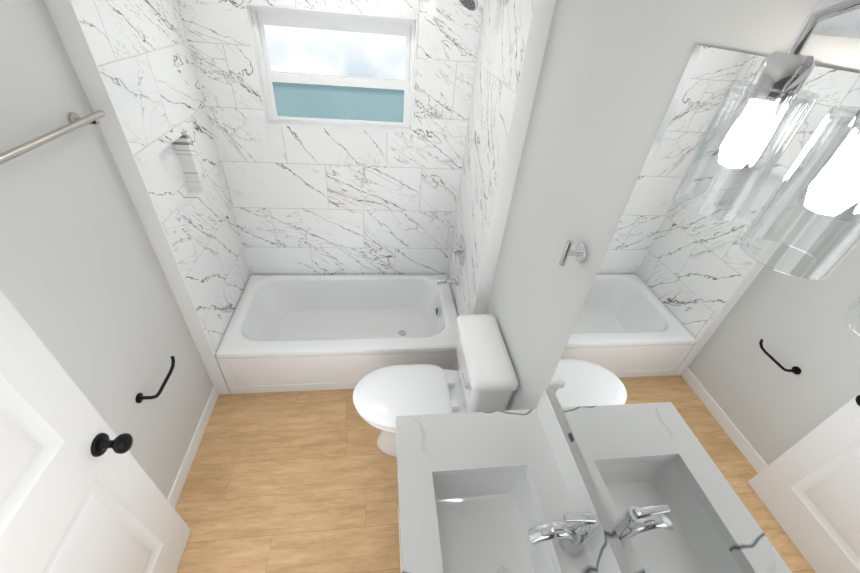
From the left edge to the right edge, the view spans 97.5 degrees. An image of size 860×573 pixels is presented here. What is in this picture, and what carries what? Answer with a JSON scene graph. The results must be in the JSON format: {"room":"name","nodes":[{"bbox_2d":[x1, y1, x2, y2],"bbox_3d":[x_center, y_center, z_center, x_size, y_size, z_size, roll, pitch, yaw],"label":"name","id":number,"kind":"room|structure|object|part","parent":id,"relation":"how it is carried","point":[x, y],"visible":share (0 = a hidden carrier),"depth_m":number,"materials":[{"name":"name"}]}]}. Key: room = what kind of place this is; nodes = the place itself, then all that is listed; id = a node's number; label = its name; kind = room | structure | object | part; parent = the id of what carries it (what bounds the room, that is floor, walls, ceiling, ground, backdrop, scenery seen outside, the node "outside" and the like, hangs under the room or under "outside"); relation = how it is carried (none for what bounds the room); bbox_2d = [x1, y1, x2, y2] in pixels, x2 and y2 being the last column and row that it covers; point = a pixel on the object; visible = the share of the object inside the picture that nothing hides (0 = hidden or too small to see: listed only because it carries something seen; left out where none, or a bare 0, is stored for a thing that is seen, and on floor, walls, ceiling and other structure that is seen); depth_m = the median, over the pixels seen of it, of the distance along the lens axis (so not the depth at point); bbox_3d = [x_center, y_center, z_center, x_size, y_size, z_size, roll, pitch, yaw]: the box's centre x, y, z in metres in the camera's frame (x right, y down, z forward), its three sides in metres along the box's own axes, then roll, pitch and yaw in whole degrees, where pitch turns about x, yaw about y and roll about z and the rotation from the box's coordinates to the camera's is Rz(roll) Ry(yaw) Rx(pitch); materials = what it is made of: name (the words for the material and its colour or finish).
{"room":"bathroom","nodes":[
{"label":"bathroom","id":0,"kind":"room"},
{"bbox_2d":[0,0,212,498],"bbox_3d":[-1.248,0.199,1.040,0.150,2.440,3.410,0,38,-8],"label":"wall","id":1,"kind":"structure","parent":0,"point":[85,289],"depth_m":1.32,"materials":[{"name":"white paint"}]},
{"bbox_2d":[0,110,104,164],"bbox_3d":[-1.141,-0.394,1.067,0.075,0.047,0.660,0,38,-8],"label":"towel rail","id":2,"kind":"object","parent":1,"relation":"attached to","point":[76,121],"visible":1,"depth_m":1.11,"materials":[{"name":"silver metal"}]},
{"bbox_2d":[0,290,190,572],"bbox_3d":[-1.015,0.638,0.818,0.190,2.033,0.912,0,38,-8],"label":"door","id":3,"kind":"structure","parent":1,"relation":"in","point":[80,491],"depth_m":1.08,"materials":[{"name":"white paint"}]},
{"bbox_3d":[-1.070,0.500,1.222,0.190,0.072,0.100,0,38,-8],"label":"knob","id":4,"kind":"part","parent":3,"relation":"part of","materials":[{"name":"black metal"}]},
{"bbox_2d":[135,356,174,402],"bbox_3d":[-1.216,0.414,1.681,0.079,0.066,0.221,0,38,-8],"label":"paper holder","id":5,"kind":"object","parent":1,"relation":"attached to","point":[140,397],"visible":1,"depth_m":1.65,"materials":[{"name":"black metal"}]},
{"bbox_2d":[167,386,218,508],"bbox_3d":[-1.213,1.367,1.462,0.015,0.090,2.320,0,38,-8],"label":"baseboard","id":6,"kind":"structure","parent":1,"relation":"attached to","point":[180,479],"depth_m":2.02,"materials":[{"name":"white paint"}]},
{"bbox_2d":[44,0,249,394],"bbox_3d":[-1.262,-0.517,1.959,0.074,2.440,0.790,0,38,-8],"label":"wall","id":7,"kind":"structure","parent":0,"point":[133,64],"depth_m":1.73,"materials":[{"name":"tile"}]},
{"bbox_2d":[175,389,400,572],"bbox_3d":[-0.458,1.192,1.936,1.940,0.100,3.410,0,38,-8],"label":"floor","id":8,"kind":"structure","parent":0,"point":[293,482],"depth_m":1.97,"materials":[{"name":"brown wood"}]},
{"bbox_2d":[216,274,457,393],"bbox_3d":[-0.565,0.289,2.692,1.486,0.380,0.786,0,38,-8],"label":"bathtub","id":9,"kind":"object","parent":8,"relation":"on","point":[285,333],"visible":0.81,"depth_m":2.63,"materials":[{"name":"white ceramic"}]},
{"bbox_2d":[353,314,518,456],"bbox_3d":[-0.024,0.613,1.995,0.752,0.806,0.506,0,38,-8],"label":"toilet","id":10,"kind":"object","parent":8,"relation":"on","point":[483,378],"visible":0.71,"depth_m":1.89,"materials":[{"name":"white ceramic"}]},
{"bbox_2d":[395,389,627,572],"bbox_3d":[0.171,1.025,1.260,0.567,1.088,0.925,0,38,-8],"label":"bathroom vanity","id":11,"kind":"object","parent":8,"relation":"on","point":[508,491],"visible":1,"depth_m":1.25,"materials":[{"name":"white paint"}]},
{"bbox_2d":[423,466,593,572],"bbox_3d":[0.185,0.851,1.127,0.361,0.151,0.536,0,38,-8],"label":"sink","id":12,"kind":"object","parent":11,"relation":"in","point":[485,519],"depth_m":1.27,"materials":[{"name":"white ceramic"}]},
{"bbox_2d":[528,509,599,557],"bbox_3d":[0.358,0.665,1.023,0.181,0.202,0.068,0,38,-8],"label":"faucet","id":13,"kind":"object","parent":11,"relation":"on","point":[567,540],"depth_m":1.01,"materials":[{"name":"silver metal"}]},
{"bbox_2d":[177,0,483,275],"bbox_3d":[-0.538,-0.812,2.429,1.640,2.440,0.150,0,38,-8],"label":"wall","id":14,"kind":"structure","parent":0,"point":[316,201],"depth_m":2.35,"materials":[{"name":"tile"}]},
{"bbox_2d":[244,4,417,131],"bbox_3d":[-0.514,-1.201,2.119,0.850,0.565,0.140,0,38,-8],"label":"window","id":15,"kind":"structure","parent":14,"relation":"in","point":[327,69],"depth_m":2.13,"materials":[{"name":"vinyl"},{"name":"glass"}]},
{"bbox_2d":[448,0,555,315],"bbox_3d":[0.289,-0.528,2.167,0.075,2.440,0.790,0,38,-8],"label":"wall","id":16,"kind":"structure","parent":0,"point":[513,37],"depth_m":1.82,"materials":[{"name":"tile"}]},
{"bbox_2d":[436,276,458,284],"bbox_3d":[0.118,-0.040,2.613,0.151,0.062,0.062,0,38,-8],"label":"tub spout","id":17,"kind":"object","parent":16,"relation":"attached to","point":[455,281],"visible":1,"depth_m":2.60,"materials":[{"name":"silver metal"}]},
{"bbox_2d":[452,234,465,265],"bbox_3d":[0.179,-0.237,2.465,0.066,0.164,0.164,0,38,-8],"label":"shower valve","id":18,"kind":"object","parent":16,"relation":"attached to","point":[460,250],"visible":1,"depth_m":2.44,"materials":[{"name":"silver metal"}]},
{"bbox_2d":[459,0,477,10],"bbox_3d":[0.215,-1.277,1.628,0.204,0.148,0.113,0,38,-8],"label":"shower head","id":19,"kind":"object","parent":16,"relation":"attached to","point":[471,5],"visible":1,"depth_m":1.65},
{"bbox_2d":[486,0,859,410],"bbox_3d":[0.527,0.187,1.278,0.150,2.440,3.410,0,38,-8],"label":"wall","id":20,"kind":"structure","parent":0,"point":[611,74],"depth_m":1.12,"materials":[{"name":"white paint"}]},
{"bbox_2d":[559,240,587,265],"bbox_3d":[0.434,-0.101,1.146,0.063,0.084,0.060,0,38,-8],"label":"hook","id":21,"kind":"object","parent":20,"relation":"attached to","point":[580,252],"visible":1,"depth_m":1.14,"materials":[{"name":"silver metal"}]},
{"bbox_2d":[548,45,859,572],"bbox_3d":[0.524,0.232,0.693,0.009,1.067,0.923,0,38,-8],"label":"mirror","id":22,"kind":"object","parent":20,"relation":"attached to","point":[704,386],"visible":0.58,"depth_m":0.68,"materials":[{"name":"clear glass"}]},
{"bbox_2d":[673,0,859,334],"bbox_3d":[0.483,-0.147,0.386,0.166,0.280,0.480,0,38,-8],"label":"sconce","id":23,"kind":"object","parent":20,"relation":"attached to","point":[833,189],"visible":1,"depth_m":0.46,"materials":[{"name":"clear glass"}]}
]}

